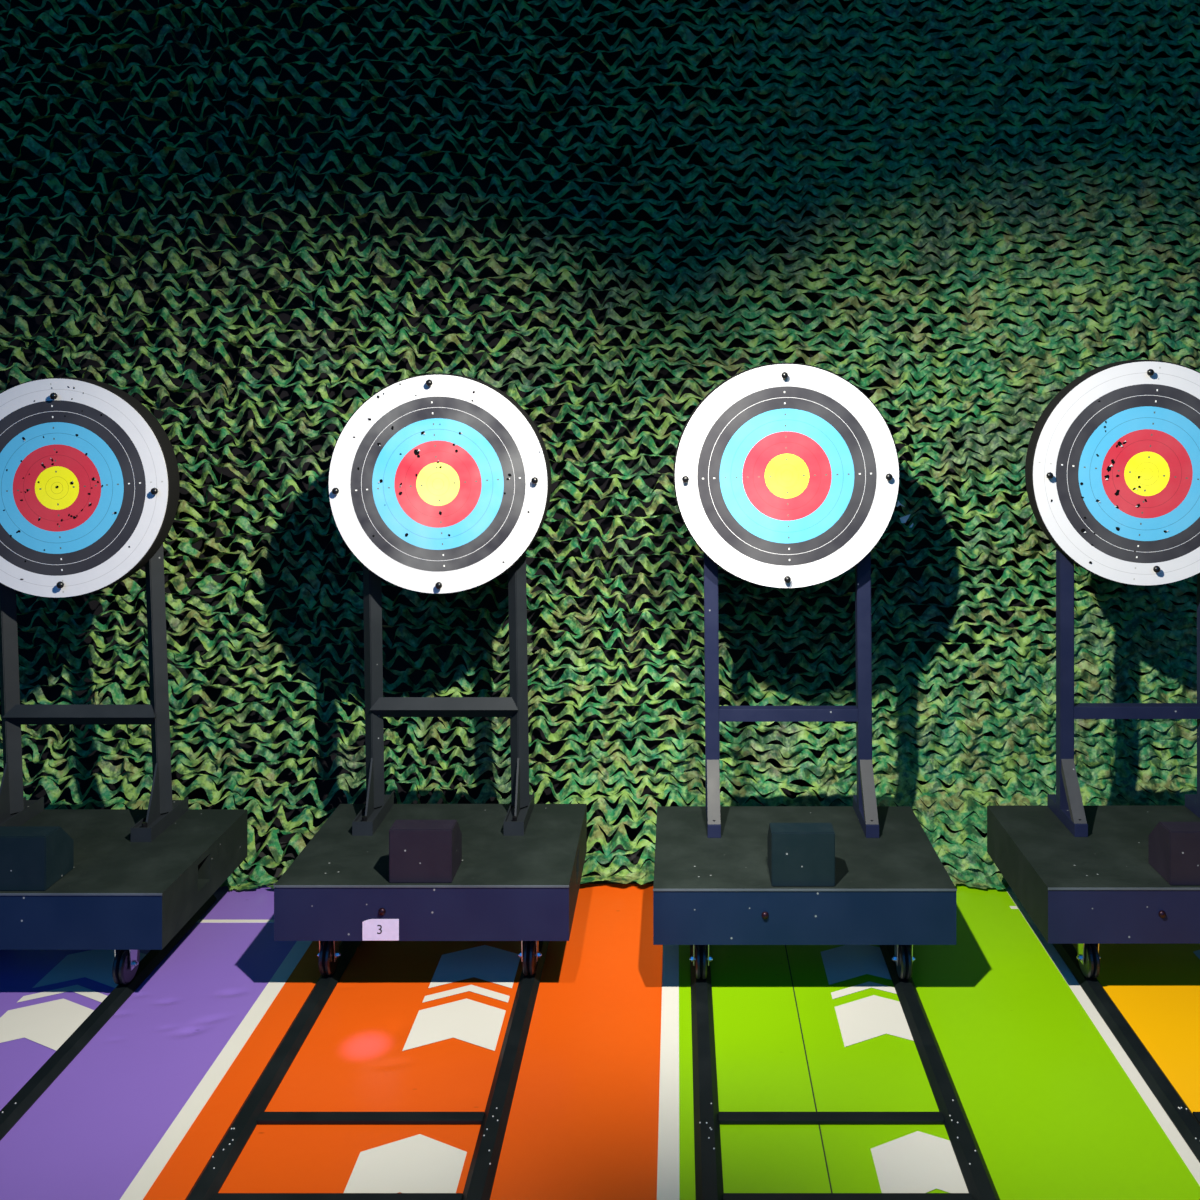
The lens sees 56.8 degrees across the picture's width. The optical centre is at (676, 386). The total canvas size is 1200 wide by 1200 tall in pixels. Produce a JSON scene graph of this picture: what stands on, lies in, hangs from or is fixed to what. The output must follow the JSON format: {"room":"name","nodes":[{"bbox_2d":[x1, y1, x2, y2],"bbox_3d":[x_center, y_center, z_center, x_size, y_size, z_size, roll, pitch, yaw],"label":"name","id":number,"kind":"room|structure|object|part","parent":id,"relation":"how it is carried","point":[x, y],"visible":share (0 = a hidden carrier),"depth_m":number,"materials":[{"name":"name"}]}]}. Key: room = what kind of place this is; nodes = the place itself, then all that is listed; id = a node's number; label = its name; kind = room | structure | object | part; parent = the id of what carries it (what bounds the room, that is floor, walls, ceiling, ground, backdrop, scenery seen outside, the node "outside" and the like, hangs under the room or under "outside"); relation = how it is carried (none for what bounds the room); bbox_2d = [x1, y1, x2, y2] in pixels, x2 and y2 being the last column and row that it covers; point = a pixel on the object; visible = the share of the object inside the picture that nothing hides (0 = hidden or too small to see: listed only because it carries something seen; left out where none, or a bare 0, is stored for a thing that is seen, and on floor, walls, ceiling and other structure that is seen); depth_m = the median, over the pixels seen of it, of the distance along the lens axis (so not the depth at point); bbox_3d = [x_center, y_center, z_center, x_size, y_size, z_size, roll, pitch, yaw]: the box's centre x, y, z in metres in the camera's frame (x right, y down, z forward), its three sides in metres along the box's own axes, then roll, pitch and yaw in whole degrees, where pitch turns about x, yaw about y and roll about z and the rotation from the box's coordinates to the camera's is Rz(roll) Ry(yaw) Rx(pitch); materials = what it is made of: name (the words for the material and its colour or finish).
{"room":"sports facility","nodes":[
{"label":"sports facility","id":0,"kind":"room"},
{"bbox_2d":[0,0,1199,841],"bbox_3d":[0.000,-0.336,4.865,14.000,4.608,0.170,0,0,0],"label":"wall","id":1,"kind":"structure","parent":0,"point":[280,297],"depth_m":4.78,"materials":[{"name":"green fabric"}]},
{"bbox_2d":[233,842,1000,883],"bbox_3d":[0.000,2.064,1.500,14.000,0.191,9.000,0,0,0],"label":"floor","id":2,"kind":"structure","parent":0,"point":[290,853],"depth_m":4.61,"materials":[{"name":"concrete"}]},
{"bbox_2d":[0,884,311,1199],"bbox_3d":[-1.966,1.963,1.580,1.354,0.009,5.560,0,0,0],"label":"lane","id":3,"kind":"object","parent":2,"relation":"on","point":[109,1124],"visible":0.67,"depth_m":3.29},
{"bbox_2d":[0,895,216,1140],"bbox_3d":[-2.124,1.946,1.510,0.732,0.025,5.420,0,0,0],"label":"track","id":4,"kind":"object","parent":3,"relation":"on","point":[53,1067],"visible":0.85,"depth_m":3.30,"materials":[{"name":"black metal"}]},
{"bbox_2d":[0,377,246,983],"bbox_3d":[-2.100,0.950,3.811,0.969,1.971,0.698,0,0,0],"label":"target","id":5,"kind":"object","parent":4,"relation":"on","point":[90,480],"visible":1,"depth_m":3.91,"materials":[{"name":"black paint"}]},
{"bbox_3d":[-2.440,0.891,4.030,0.084,1.308,0.084,0,0,45],"label":"post","id":6,"kind":"part","parent":5,"relation":"part of","materials":[{"name":"grey metal"}]},
{"bbox_3d":[-2.092,1.593,3.469,0.952,0.007,0.003,0,0,0],"label":"edge trim","id":7,"kind":"part","parent":5,"relation":"part of","materials":[{"name":"paint"}]},
{"bbox_3d":[-1.897,0.891,4.030,0.084,1.308,0.084,0,0,45],"label":"post","id":8,"kind":"part","parent":5,"relation":"part of","materials":[{"name":"grey metal"}]},
{"bbox_2d":[143,884,678,1199],"bbox_3d":[-0.641,1.962,1.580,1.294,0.008,5.560,0,0,0],"label":"lane","id":9,"kind":"object","parent":2,"relation":"on","point":[406,1026],"visible":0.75,"depth_m":3.17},
{"bbox_2d":[185,941,548,1199],"bbox_3d":[-0.817,1.946,1.510,0.732,0.025,5.420,0,0,0],"label":"track","id":10,"kind":"object","parent":9,"relation":"on","point":[479,1183],"visible":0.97,"depth_m":2.95,"materials":[{"name":"black paint"}]},
{"bbox_3d":[-1.149,1.947,1.510,0.068,0.022,5.420,0,0,0],"label":"rail","id":11,"kind":"part","parent":10,"relation":"part of","materials":[{"name":"black metal"}]},
{"bbox_2d":[273,373,586,974],"bbox_3d":[-0.815,0.943,3.866,0.943,1.985,0.698,0,0,0],"label":"target","id":12,"kind":"object","parent":10,"relation":"on","point":[439,483],"visible":1,"depth_m":3.96,"materials":[{"name":"black paint"}]},
{"bbox_3d":[-1.124,0.886,4.085,0.063,1.317,0.063,0,0,45],"label":"post","id":13,"kind":"part","parent":12,"relation":"part of","materials":[{"name":"grey metal"}]},
{"bbox_3d":[-0.815,1.593,3.523,0.943,0.007,0.003,0,0,0],"label":"edge trim","id":14,"kind":"part","parent":12,"relation":"part of","materials":[{"name":"paint"}]},
{"bbox_3d":[-0.588,0.886,4.085,0.063,1.317,0.063,0,0,45],"label":"post","id":15,"kind":"part","parent":12,"relation":"part of","materials":[{"name":"grey metal"}]},
{"bbox_3d":[-0.485,1.947,1.510,0.068,0.022,5.420,0,0,0],"label":"rail","id":16,"kind":"part","parent":10,"relation":"part of","materials":[{"name":"black paint"}]},
{"bbox_2d":[0,0,1199,890],"bbox_3d":[0.066,-0.189,4.449,8.886,4.279,0.426,0,0,0],"label":"net","id":17,"kind":"object","parent":2,"relation":"on","point":[978,750],"visible":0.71,"depth_m":4.60,"materials":[{"name":"fabric"}]},
{"bbox_2d":[900,514,909,522],"bbox_3d":[0.920,0.531,4.459,0.044,0.036,0.006,0,0,0],"label":"paper scrap","id":18,"kind":"object","parent":17,"relation":"attached to","point":[904,519],"visible":1,"depth_m":4.46,"materials":[{"name":"blue paper"}]},
{"bbox_2d":[679,884,1199,1199],"bbox_3d":[0.671,1.961,1.580,1.331,0.005,5.560,0,0,0],"label":"lane","id":19,"kind":"object","parent":2,"relation":"on","point":[1055,1107],"visible":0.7,"depth_m":3.14,"materials":[{"name":"green"}]},
{"bbox_2d":[690,945,999,1199],"bbox_3d":[0.411,1.946,1.510,0.732,0.025,5.420,0,0,0],"label":"track","id":20,"kind":"object","parent":19,"relation":"on","point":[979,1183],"visible":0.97,"depth_m":2.95,"materials":[{"name":"black metal"}]},
{"bbox_3d":[0.079,1.947,1.510,0.068,0.022,5.420,0,0,0],"label":"rail","id":21,"kind":"part","parent":20,"relation":"part of","materials":[{"name":"black metal"}]},
{"bbox_2d":[653,363,956,978],"bbox_3d":[0.405,0.924,3.841,0.962,2.023,0.698,0,0,0],"label":"target","id":22,"kind":"object","parent":20,"relation":"on","point":[786,475],"visible":1,"depth_m":3.94,"materials":[{"name":"black paint"}]},
{"bbox_3d":[0.126,0.871,4.060,0.062,1.348,0.051,0,0,0],"label":"post","id":23,"kind":"part","parent":22,"relation":"part of","materials":[{"name":"blue metal"}]},
{"bbox_3d":[0.405,1.593,3.498,0.962,0.007,0.003,0,0,0],"label":"edge trim","id":24,"kind":"part","parent":22,"relation":"part of","materials":[{"name":"paint"}]},
{"bbox_3d":[0.684,0.871,4.060,0.062,1.348,0.051,0,0,0],"label":"post","id":25,"kind":"part","parent":22,"relation":"part of","materials":[{"name":"blue metal"}]},
{"bbox_3d":[0.743,1.947,1.510,0.068,0.022,5.420,0,0,0],"label":"rail","id":26,"kind":"part","parent":20,"relation":"part of","materials":[{"name":"black metal"}]},
{"bbox_2d":[1073,944,1199,1112],"bbox_3d":[1.982,1.961,1.580,1.290,0.005,5.560,0,0,0],"label":"lane","id":27,"kind":"object","parent":2,"relation":"on","point":[1155,987],"visible":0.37,"depth_m":3.54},
{"bbox_2d":[1053,944,1199,1162],"bbox_3d":[1.685,1.946,1.510,0.732,0.025,5.420,0,0,0],"label":"track","id":28,"kind":"object","parent":27,"relation":"on","point":[1187,1123],"visible":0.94,"depth_m":3.21,"materials":[{"name":"black metal"}]},
{"bbox_2d":[987,360,1199,977],"bbox_3d":[1.668,0.918,3.849,0.982,2.034,0.698,0,0,0],"label":"target","id":29,"kind":"object","parent":28,"relation":"on","point":[1112,464],"visible":1,"depth_m":3.94,"materials":[{"name":"black paint"}]},
{"bbox_3d":[1.429,0.868,4.068,0.051,1.355,0.051,0,0,0],"label":"post","id":30,"kind":"part","parent":29,"relation":"part of","materials":[{"name":"blue metal"}]},
{"bbox_3d":[1.668,1.593,3.506,0.982,0.007,0.003,0,0,0],"label":"edge trim","id":31,"kind":"part","parent":29,"relation":"part of","materials":[{"name":"paint"}]},
{"bbox_3d":[1.950,0.868,4.068,0.051,1.355,0.051,0,0,0],"label":"post","id":32,"kind":"part","parent":29,"relation":"part of","materials":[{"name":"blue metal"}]}
]}

